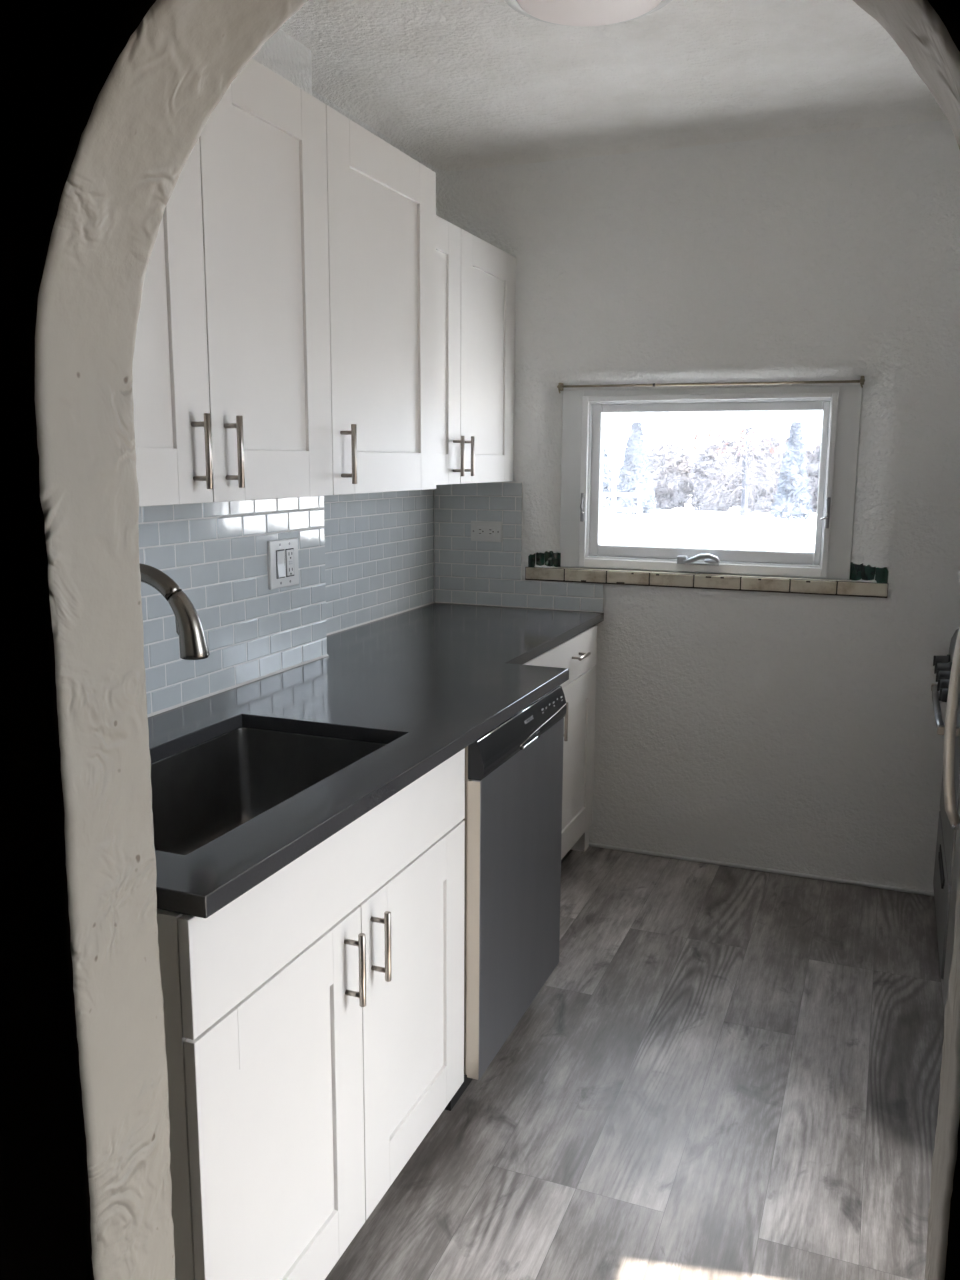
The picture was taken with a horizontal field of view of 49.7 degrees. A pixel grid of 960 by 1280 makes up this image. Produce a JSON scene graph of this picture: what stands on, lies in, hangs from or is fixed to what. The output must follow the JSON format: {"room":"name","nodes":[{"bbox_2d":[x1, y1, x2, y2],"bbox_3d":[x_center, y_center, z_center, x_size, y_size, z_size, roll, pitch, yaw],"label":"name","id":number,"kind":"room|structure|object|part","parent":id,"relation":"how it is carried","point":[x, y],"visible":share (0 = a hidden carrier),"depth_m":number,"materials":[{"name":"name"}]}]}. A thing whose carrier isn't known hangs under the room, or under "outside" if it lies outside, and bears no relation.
{"room":"kitchen","nodes":[
{"label":"kitchen","id":0,"kind":"room"},
{"bbox_2d":[252,29,311,95],"bbox_3d":[-0.887,-0.209,2.265,0.328,2.570,1.560,4,11,21],"label":"wall","id":1,"kind":"structure","parent":0,"point":[282,54],"depth_m":2.61,"materials":[{"name":"white paint"}]},
{"bbox_2d":[132,59,332,506],"bbox_3d":[-0.624,-0.660,1.884,0.374,0.808,0.874,4,11,21],"label":"upper cabinet","id":2,"kind":"object","parent":1,"relation":"attached to","point":[231,369],"visible":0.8,"depth_m":1.94,"materials":[{"name":"white paint"}]},
{"bbox_3d":[-0.574,-0.616,1.633,0.018,0.808,0.436,4,11,21],"label":"door","id":3,"kind":"part","parent":2,"relation":"part of","materials":[{"name":"white paint"}]},
{"bbox_3d":[-0.489,-0.333,1.827,0.038,0.131,0.012,4,11,21],"label":"handle","id":4,"kind":"part","parent":2,"relation":"part of","materials":[{"name":"silver metal"}]},
{"bbox_3d":[-0.453,-0.348,1.916,0.038,0.131,0.012,4,11,21],"label":"handle","id":5,"kind":"part","parent":2,"relation":"part of","materials":[{"name":"silver metal"}]},
{"bbox_3d":[-0.412,-0.685,2.034,0.018,0.808,0.435,4,11,21],"label":"door","id":6,"kind":"part","parent":2,"relation":"part of","materials":[{"name":"white paint"}]},
{"bbox_2d":[138,496,328,716],"bbox_3d":[-0.727,-0.068,2.229,0.014,0.478,1.552,4,11,21],"label":"tile backsplash","id":7,"kind":"structure","parent":1,"relation":"attached to","point":[215,552],"depth_m":2.52,"materials":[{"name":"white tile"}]},
{"bbox_2d":[267,538,298,589],"bbox_3d":[-0.514,-0.202,2.723,0.014,0.126,0.138,4,11,21],"label":"outlet plate","id":8,"kind":"object","parent":7,"relation":"attached to","point":[282,554],"visible":1,"depth_m":2.71,"materials":[{"name":"white plastic"}]},
{"bbox_2d":[277,551,285,577],"bbox_3d":[-0.519,-0.198,2.702,0.007,0.068,0.034,4,11,21],"label":"rocker switch","id":9,"kind":"object","parent":8,"relation":"attached to","point":[281,555],"depth_m":2.70,"materials":[{"name":"white plastic"}]},
{"bbox_2d":[286,549,293,575],"bbox_3d":[-0.503,-0.205,2.744,0.005,0.068,0.034,4,11,21],"label":"receptacle","id":10,"kind":"object","parent":8,"relation":"attached to","point":[289,552],"depth_m":2.74,"materials":[{"name":"white plastic"}]},
{"bbox_2d":[326,105,435,494],"bbox_3d":[-0.357,-0.773,2.542,0.374,0.808,0.558,4,11,21],"label":"upper cabinet","id":11,"kind":"object","parent":1,"relation":"attached to","point":[381,201],"visible":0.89,"depth_m":2.46,"materials":[{"name":"white paint"}]},
{"bbox_3d":[-0.292,-0.415,2.315,0.038,0.131,0.012,4,11,21],"label":"handle","id":12,"kind":"part","parent":11,"relation":"part of","materials":[{"name":"silver metal"}]},
{"bbox_2d":[436,215,515,484],"bbox_3d":[-0.213,-0.915,3.379,0.372,0.802,1.101,4,11,21],"label":"upper cabinet","id":13,"kind":"object","parent":1,"relation":"attached to","point":[476,279],"visible":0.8,"depth_m":3.46,"materials":[{"name":"white paint"}]},
{"bbox_3d":[-0.169,-0.870,3.116,0.018,0.802,0.532,4,11,21],"label":"door","id":14,"kind":"part","parent":13,"relation":"part of","materials":[{"name":"white paint"}]},
{"bbox_3d":[-0.068,-0.594,3.351,0.038,0.129,0.012,4,11,21],"label":"handle","id":15,"kind":"part","parent":13,"relation":"part of","materials":[{"name":"silver metal"}]},
{"bbox_3d":[-0.037,-0.608,3.429,0.038,0.129,0.012,4,11,21],"label":"handle","id":16,"kind":"part","parent":13,"relation":"part of","materials":[{"name":"silver metal"}]},
{"bbox_3d":[0.025,-0.952,3.598,0.018,0.802,0.512,4,11,21],"label":"door","id":17,"kind":"part","parent":13,"relation":"part of","materials":[{"name":"white paint"}]},
{"bbox_2d":[0,0,959,1279],"bbox_3d":[-0.113,-0.018,1.051,5.000,2.620,0.150,4,11,21],"label":"archway","id":18,"kind":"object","parent":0,"point":[104,104],"depth_m":1.14,"materials":[{"name":"paint"}]},
{"bbox_2d":[280,0,959,218],"bbox_3d":[0.485,-1.339,2.093,2.548,0.170,2.817,4,11,21],"label":"ceiling","id":19,"kind":"structure","parent":0,"point":[508,109],"depth_m":3.03,"materials":[{"name":"paint"}]},
{"bbox_2d":[505,0,671,25],"bbox_3d":[0.238,-1.414,2.240,0.392,0.076,0.393,4,11,21],"label":"ceiling light","id":20,"kind":"object","parent":19,"relation":"attached to","point":[559,12],"visible":1,"depth_m":2.29,"materials":[{"name":"grey glass"}]},
{"bbox_2d":[325,846,945,1279],"bbox_3d":[-0.044,1.289,1.473,4.800,0.100,5.571,4,11,21],"label":"floor","id":21,"kind":"structure","parent":0,"point":[719,1072],"depth_m":2.42,"materials":[{"name":"grey laminate"}]},
{"bbox_2d":[157,748,464,1279],"bbox_3d":[-0.502,0.702,1.969,0.708,0.882,0.940,4,11,21],"label":"base cabinet","id":22,"kind":"object","parent":21,"relation":"on","point":[314,1020],"visible":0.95,"depth_m":1.71,"materials":[{"name":"white wood"}]},
{"bbox_3d":[-0.304,0.805,1.650,0.018,0.618,0.466,4,11,21],"label":"door","id":23,"kind":"part","parent":22,"relation":"part of","materials":[{"name":"white paint"}]},
{"bbox_3d":[-0.214,0.374,1.797,0.018,0.170,0.939,4,11,21],"label":"false drawer","id":24,"kind":"part","parent":22,"relation":"part of","materials":[{"name":"white paint"}]},
{"bbox_3d":[-0.211,0.559,1.763,0.038,0.130,0.012,4,11,21],"label":"handle","id":25,"kind":"part","parent":22,"relation":"part of","materials":[{"name":"silver metal"}]},
{"bbox_3d":[-0.176,0.545,1.851,0.038,0.130,0.012,4,11,21],"label":"handle","id":26,"kind":"part","parent":22,"relation":"part of","materials":[{"name":"silver metal"}]},
{"bbox_3d":[-0.130,0.731,2.080,0.018,0.618,0.470,4,11,21],"label":"door","id":27,"kind":"part","parent":22,"relation":"part of","materials":[{"name":"white paint"}]},
{"bbox_2d":[445,686,566,1110],"bbox_3d":[-0.175,0.582,2.662,0.634,0.883,0.603,4,11,21],"label":"dishwasher","id":28,"kind":"object","parent":21,"relation":"on","point":[514,771],"visible":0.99,"depth_m":2.44,"materials":[{"name":"silver metal"}]},
{"bbox_3d":[0.036,0.984,2.645,0.015,0.100,0.597,4,11,21],"label":"kick plate","id":29,"kind":"part","parent":28,"relation":"part of","materials":[{"name":"black plastic"}]},
{"bbox_2d":[463,746,471,1074],"bbox_3d":[-0.193,0.537,2.661,0.596,0.772,0.597,4,11,21],"label":"tub","id":30,"kind":"object","parent":28,"relation":"in","point":[468,750],"depth_m":2.28,"materials":[{"name":"silver metal"}]},
{"bbox_3d":[0.102,0.210,2.485,0.036,0.085,0.603,4,11,21],"label":"control panel","id":31,"kind":"part","parent":28,"relation":"part of","materials":[{"name":"black plastic"}]},
{"bbox_3d":[0.101,0.599,2.553,0.022,0.701,0.601,4,11,21],"label":"door","id":32,"kind":"part","parent":28,"relation":"part of","materials":[{"name":"metal"}]},
{"bbox_3d":[0.119,0.240,2.498,0.011,0.018,0.130,4,11,21],"label":"pocket handle","id":33,"kind":"part","parent":28,"relation":"part of","materials":[{"name":"black plastic"}]},
{"bbox_2d":[522,625,596,859],"bbox_3d":[-0.048,0.431,3.536,0.710,0.882,1.098,4,11,21],"label":"base cabinet","id":34,"kind":"object","parent":21,"relation":"on","point":[578,654],"visible":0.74,"depth_m":3.67,"materials":[{"name":"white wood"}]},
{"bbox_2d":[148,603,603,917],"bbox_3d":[-0.278,0.110,2.706,0.880,0.031,2.714,4,11,21],"label":"countertop","id":35,"kind":"structure","parent":34,"relation":"on","point":[428,682],"depth_m":2.33,"materials":[{"name":"grey stone"}]},
{"bbox_2d":[139,563,209,659],"bbox_3d":[-0.630,0.041,1.920,0.299,0.370,0.060,4,11,21],"label":"faucet","id":36,"kind":"object","parent":35,"relation":"on","point":[193,645],"visible":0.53,"depth_m":1.85,"materials":[{"name":"silver metal"}]},
{"bbox_3d":[-0.648,-0.002,1.920,0.233,0.285,0.033,4,11,21],"label":"spout","id":37,"kind":"part","parent":36,"relation":"part of","materials":[{"name":"silver metal"}]},
{"bbox_2d":[150,727,386,854],"bbox_3d":[-0.475,0.376,1.914,0.452,0.220,0.776,4,11,21],"label":"sink","id":38,"kind":"object","parent":35,"relation":"in","point":[202,792],"visible":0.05,"depth_m":2.24,"materials":[{"name":"black metal"}]},
{"bbox_3d":[0.128,0.443,3.140,0.018,0.760,0.498,4,11,21],"label":"blank panel","id":39,"kind":"part","parent":34,"relation":"part of","materials":[{"name":"white paint"}]},
{"bbox_3d":[0.270,0.266,3.392,0.038,0.130,0.012,4,11,21],"label":"handle","id":40,"kind":"part","parent":34,"relation":"part of","materials":[{"name":"silver metal"}]},
{"bbox_3d":[0.321,0.060,3.561,0.018,0.149,0.536,4,11,21],"label":"drawer","id":41,"kind":"part","parent":34,"relation":"part of","materials":[{"name":"white paint"}]},
{"bbox_3d":[0.319,0.437,3.627,0.018,0.606,0.536,4,11,21],"label":"door","id":42,"kind":"part","parent":34,"relation":"part of","materials":[{"name":"white paint"}]},
{"bbox_3d":[0.345,0.055,3.546,0.038,0.012,0.115,4,11,21],"label":"handle","id":43,"kind":"part","parent":34,"relation":"part of","materials":[{"name":"silver metal"}]},
{"bbox_2d":[931,629,959,978],"bbox_3d":[1.697,0.497,3.043,0.716,0.940,0.725,4,11,21],"label":"range","id":44,"kind":"object","parent":21,"relation":"on","point":[946,836],"visible":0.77,"depth_m":3.03,"materials":[{"name":"metal"}]},
{"bbox_3d":[1.385,0.203,3.138,0.024,0.020,0.611,4,11,21],"label":"handle","id":45,"kind":"part","parent":44,"relation":"part of","materials":[{"name":"metal"}]},
{"bbox_3d":[1.490,0.070,3.345,0.050,0.048,0.048,4,11,21],"label":"knob","id":46,"kind":"part","parent":44,"relation":"part of","materials":[{"name":"black plastic"}]},
{"bbox_3d":[1.434,0.762,3.195,0.030,0.262,0.719,4,11,21],"label":"storage drawer","id":47,"kind":"part","parent":44,"relation":"part of","materials":[{"name":"metal"}]},
{"bbox_3d":[1.441,0.091,3.224,0.050,0.048,0.048,4,11,21],"label":"knob","id":48,"kind":"part","parent":44,"relation":"part of","materials":[{"name":"black plastic"}]},
{"bbox_3d":[1.391,0.112,3.102,0.050,0.048,0.048,4,11,21],"label":"knob","id":49,"kind":"part","parent":44,"relation":"part of","materials":[{"name":"black plastic"}]},
{"bbox_3d":[1.342,0.133,2.980,0.050,0.048,0.048,4,11,21],"label":"knob","id":50,"kind":"part","parent":44,"relation":"part of","materials":[{"name":"black plastic"}]},
{"bbox_3d":[1.293,0.251,2.861,0.058,0.024,0.024,4,11,21],"label":"handle mount","id":51,"kind":"part","parent":44,"relation":"part of","materials":[{"name":"silver metal"}]},
{"bbox_3d":[1.293,0.153,2.858,0.050,0.048,0.048,4,11,21],"label":"knob","id":52,"kind":"part","parent":44,"relation":"part of","materials":[{"name":"black plastic"}]},
{"bbox_3d":[1.436,0.404,3.133,0.030,0.440,0.719,4,11,21],"label":"oven door","id":53,"kind":"part","parent":44,"relation":"part of","materials":[{"name":"metal"}]},
{"bbox_3d":[1.432,0.096,3.081,0.042,0.165,0.725,4,11,21],"label":"panel","id":54,"kind":"part","parent":44,"relation":"part of","materials":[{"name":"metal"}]},
{"bbox_2d":[943,627,959,1000],"bbox_3d":[1.425,0.242,2.282,0.704,1.700,0.751,4,11,21],"label":"refrigerator","id":55,"kind":"object","parent":21,"relation":"on","point":[953,815],"visible":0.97,"depth_m":2.71,"materials":[{"name":"metal"}]},
{"bbox_3d":[1.243,0.200,2.695,0.060,0.590,0.027,4,11,21],"label":"handle","id":56,"kind":"part","parent":55,"relation":"part of","materials":[{"name":"silver metal"}]},
{"bbox_3d":[1.172,0.465,2.423,0.055,1.090,0.751,4,11,21],"label":"door","id":57,"kind":"part","parent":55,"relation":"part of","materials":[{"name":"metal"}]},
{"bbox_3d":[1.256,0.487,2.739,0.016,0.028,0.028,4,11,21],"label":"handle mount","id":58,"kind":"part","parent":55,"relation":"part of","materials":[{"name":"silver metal"}]},
{"bbox_2d":[434,171,959,891],"bbox_3d":[1.037,-0.468,3.666,2.848,2.620,0.200,4,11,21],"label":"wall","id":59,"kind":"structure","parent":0,"point":[792,732],"depth_m":3.60,"materials":[{"name":"white paint"}]},
{"bbox_2d":[434,482,603,612],"bbox_3d":[0.141,-0.359,3.932,0.684,0.476,0.012,4,11,21],"label":"tile backsplash","id":60,"kind":"structure","parent":59,"relation":"attached to","point":[467,572],"depth_m":3.97,"materials":[{"name":"white tile"}]},
{"bbox_2d":[471,521,501,541],"bbox_3d":[0.024,-0.414,3.958,0.127,0.077,0.016,4,11,21],"label":"outlet plate","id":61,"kind":"object","parent":60,"relation":"attached to","point":[486,531],"visible":1,"depth_m":3.95,"materials":[{"name":"white plastic"}]},
{"bbox_2d":[477,527,493,535],"bbox_3d":[0.023,-0.414,3.955,0.069,0.035,0.007,4,11,21],"label":"receptacle","id":62,"kind":"object","parent":61,"relation":"attached to","point":[481,531],"depth_m":3.95,"materials":[{"name":"white plastic"}]},
{"bbox_2d":[525,567,888,597],"bbox_3d":[0.778,-0.213,3.724,1.283,0.049,0.061,4,11,21],"label":"sill","id":63,"kind":"structure","parent":59,"relation":"on","point":[559,574],"depth_m":3.68,"materials":[{"name":"beige tile"}]},
{"bbox_2d":[528,551,560,566],"bbox_3d":[0.248,-0.308,3.936,0.132,0.062,0.023,-2,10,-12],"label":"tile strip","id":64,"kind":"object","parent":63,"relation":"on","point":[549,558],"visible":1,"depth_m":3.93,"materials":[{"name":"tile"}]},
{"bbox_2d":[847,562,888,582],"bbox_3d":[1.313,-0.229,3.518,0.025,0.061,0.150,-8,13,-38],"label":"tile strip","id":65,"kind":"object","parent":63,"relation":"on","point":[857,571],"visible":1,"depth_m":3.50,"materials":[{"name":"tile"}]},
{"bbox_2d":[560,385,861,579],"bbox_3d":[0.798,-0.568,3.728,1.045,0.654,0.135,4,11,21],"label":"window","id":66,"kind":"structure","parent":59,"relation":"in","point":[583,412],"depth_m":3.70,"materials":[{"name":"white plastic"}]},
{"bbox_3d":[0.785,-0.291,3.726,0.154,0.043,0.035,4,11,21],"label":"crank handle","id":67,"kind":"part","parent":66,"relation":"part of","materials":[{"name":"grey metal"}]},
{"bbox_3d":[0.809,-0.569,3.741,0.836,0.562,0.046,4,11,21],"label":"sash","id":68,"kind":"part","parent":66,"relation":"part of","materials":[{"name":"white plastic"}]},
{"bbox_2d":[557,376,864,392],"bbox_3d":[0.777,-0.886,3.606,1.057,0.039,0.042,4,11,21],"label":"curtain rod","id":69,"kind":"object","parent":59,"relation":"attached to","point":[561,386],"visible":1,"depth_m":3.58,"materials":[{"name":"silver metal"}]},
{"bbox_3d":[0.777,-0.889,3.604,1.032,0.012,0.008,4,11,21],"label":"rod","id":70,"kind":"part","parent":69,"relation":"part of","materials":[{"name":"white metal"}]},
{"bbox_2d":[589,843,933,895],"bbox_3d":[1.120,0.843,3.743,1.510,0.012,0.012,4,11,21],"label":"baseboard","id":71,"kind":"structure","parent":59,"relation":"attached to","point":[590,844],"depth_m":3.77,"materials":[{"name":"white"}]},
{"bbox_2d":[601,478,815,551],"bbox_3d":[21.791,-7.832,58.250,120.000,0.200,116.829,4,11,21],"label":"snow","id":72,"kind":"object","parent":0,"point":[674,527],"depth_m":31.15,"materials":[{"name":"white snow"}]},
{"bbox_2d":[602,419,618,511],"bbox_3d":[4.574,-7.526,42.801,2.802,4.529,2.781,4,11,21],"label":"evergreen tree","id":73,"kind":"object","parent":72,"relation":"on","point":[607,487],"visible":0.08,"depth_m":42.48,"materials":[{"name":"grey plant"}]},
{"bbox_2d":[602,484,642,529],"bbox_3d":[4.060,-4.062,31.557,1.800,1.350,0.120,4,11,21],"label":"rail fence","id":74,"kind":"object","parent":72,"relation":"on","point":[613,494],"visible":0.66,"depth_m":31.38,"materials":[{"name":"white wood"}]},
{"bbox_3d":[4.064,-4.064,31.566,0.100,1.350,0.100,4,11,21],"label":"post","id":75,"kind":"part","parent":74,"relation":"part of","materials":[{"name":"white wood"}]},
{"bbox_3d":[4.045,-3.977,31.534,1.800,0.090,0.040,4,11,21],"label":"rail","id":76,"kind":"part","parent":74,"relation":"part of","materials":[{"name":"white wood"}]},
{"bbox_3d":[4.048,-4.421,31.457,1.800,0.090,0.040,4,11,21],"label":"rail","id":77,"kind":"part","parent":74,"relation":"part of","materials":[{"name":"white"}]},
{"bbox_3d":[4.807,-4.009,31.275,0.100,1.350,0.100,4,11,21],"label":"post","id":78,"kind":"part","parent":74,"relation":"part of","materials":[{"name":"white"}]},
{"bbox_2d":[610,420,660,514],"bbox_3d":[6.016,-6.622,40.211,2.142,3.734,1.987,4,11,21],"label":"evergreen tree","id":79,"kind":"object","parent":72,"relation":"on","point":[635,470],"visible":0.97,"depth_m":39.84,"materials":[{"name":"grey plant"}]},
{"bbox_2d":[646,443,690,508],"bbox_3d":[7.944,-7.034,44.765,2.476,2.950,2.447,4,11,21],"label":"shrub","id":80,"kind":"object","parent":72,"relation":"on","point":[670,484],"visible":0.82,"depth_m":44.18,"materials":[{"name":"grey plant"}]},
{"bbox_2d":[663,441,694,504],"bbox_3d":[8.863,-7.752,48.678,2.698,3.124,2.612,4,11,21],"label":"shrub","id":81,"kind":"object","parent":72,"relation":"on","point":[682,452],"visible":0.06,"depth_m":48.23,"materials":[{"name":"grey plant"}]},
{"bbox_2d":[688,444,738,510],"bbox_3d":[9.793,-6.784,43.538,2.198,2.935,2.204,4,11,21],"label":"shrub","id":82,"kind":"object","parent":72,"relation":"on","point":[706,459],"visible":0.85,"depth_m":43.03,"materials":[{"name":"grey plant"}]},
{"bbox_2d":[720,436,744,505],"bbox_3d":[11.682,-7.778,48.084,2.395,3.342,2.435,4,11,21],"label":"shrub","id":83,"kind":"object","parent":72,"relation":"on","point":[733,442],"visible":0.17,"depth_m":47.49,"materials":[{"name":"grey plant"}]},
{"bbox_2d":[693,425,784,515],"bbox_3d":[10.110,-6.333,39.716,4.158,3.725,3.834,4,11,21],"label":"bare tree","id":84,"kind":"object","parent":72,"relation":"on","point":[745,469],"visible":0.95,"depth_m":39.47,"materials":[{"name":"grey plant"}]},
{"bbox_2d":[737,435,785,511],"bbox_3d":[11.851,-6.813,42.724,2.406,3.308,2.361,-6,12,-31],"label":"shrub","id":85,"kind":"object","parent":72,"relation":"on","point":[765,499],"visible":0.49,"depth_m":42.18,"materials":[{"name":"grey plant"}]},
{"bbox_2d":[770,420,812,519],"bbox_3d":[11.218,-6.043,37.071,1.557,3.601,1.657,4,11,21],"label":"evergreen tree","id":86,"kind":"object","parent":72,"relation":"on","point":[793,488],"visible":0.99,"depth_m":36.83,"materials":[{"name":"grey plant"}]},
{"bbox_2d":[783,439,811,506],"bbox_3d":[13.973,-7.470,46.613,2.408,3.245,2.485,4,11,21],"label":"shrub","id":87,"kind":"object","parent":72,"relation":"on","point":[806,449],"visible":0.02,"depth_m":46.06,"materials":[{"name":"grey plant"}]},
{"bbox_2d":[805,441,820,512],"bbox_3d":[14.113,-6.675,42.339,2.279,3.165,2.213,4,11,21],"label":"shrub","id":88,"kind":"object","parent":72,"relation":"on","point":[812,467],"visible":0.16,"depth_m":41.97,"materials":[{"name":"grey plant"}]},
{"bbox_3d":[-0.486,-0.446,3.491,0.150,2.620,1.656,4,11,21],"label":"wall","id":89,"kind":"structure","parent":0,"visible":0},
{"bbox_2d":[324,489,434,634],"bbox_3d":[-0.393,-0.293,3.531,0.014,0.478,1.144,4,11,21],"label":"tile backsplash","id":90,"kind":"structure","parent":89,"relation":"attached to","point":[379,547],"depth_m":3.61,"materials":[{"name":"white tile"}]}
]}

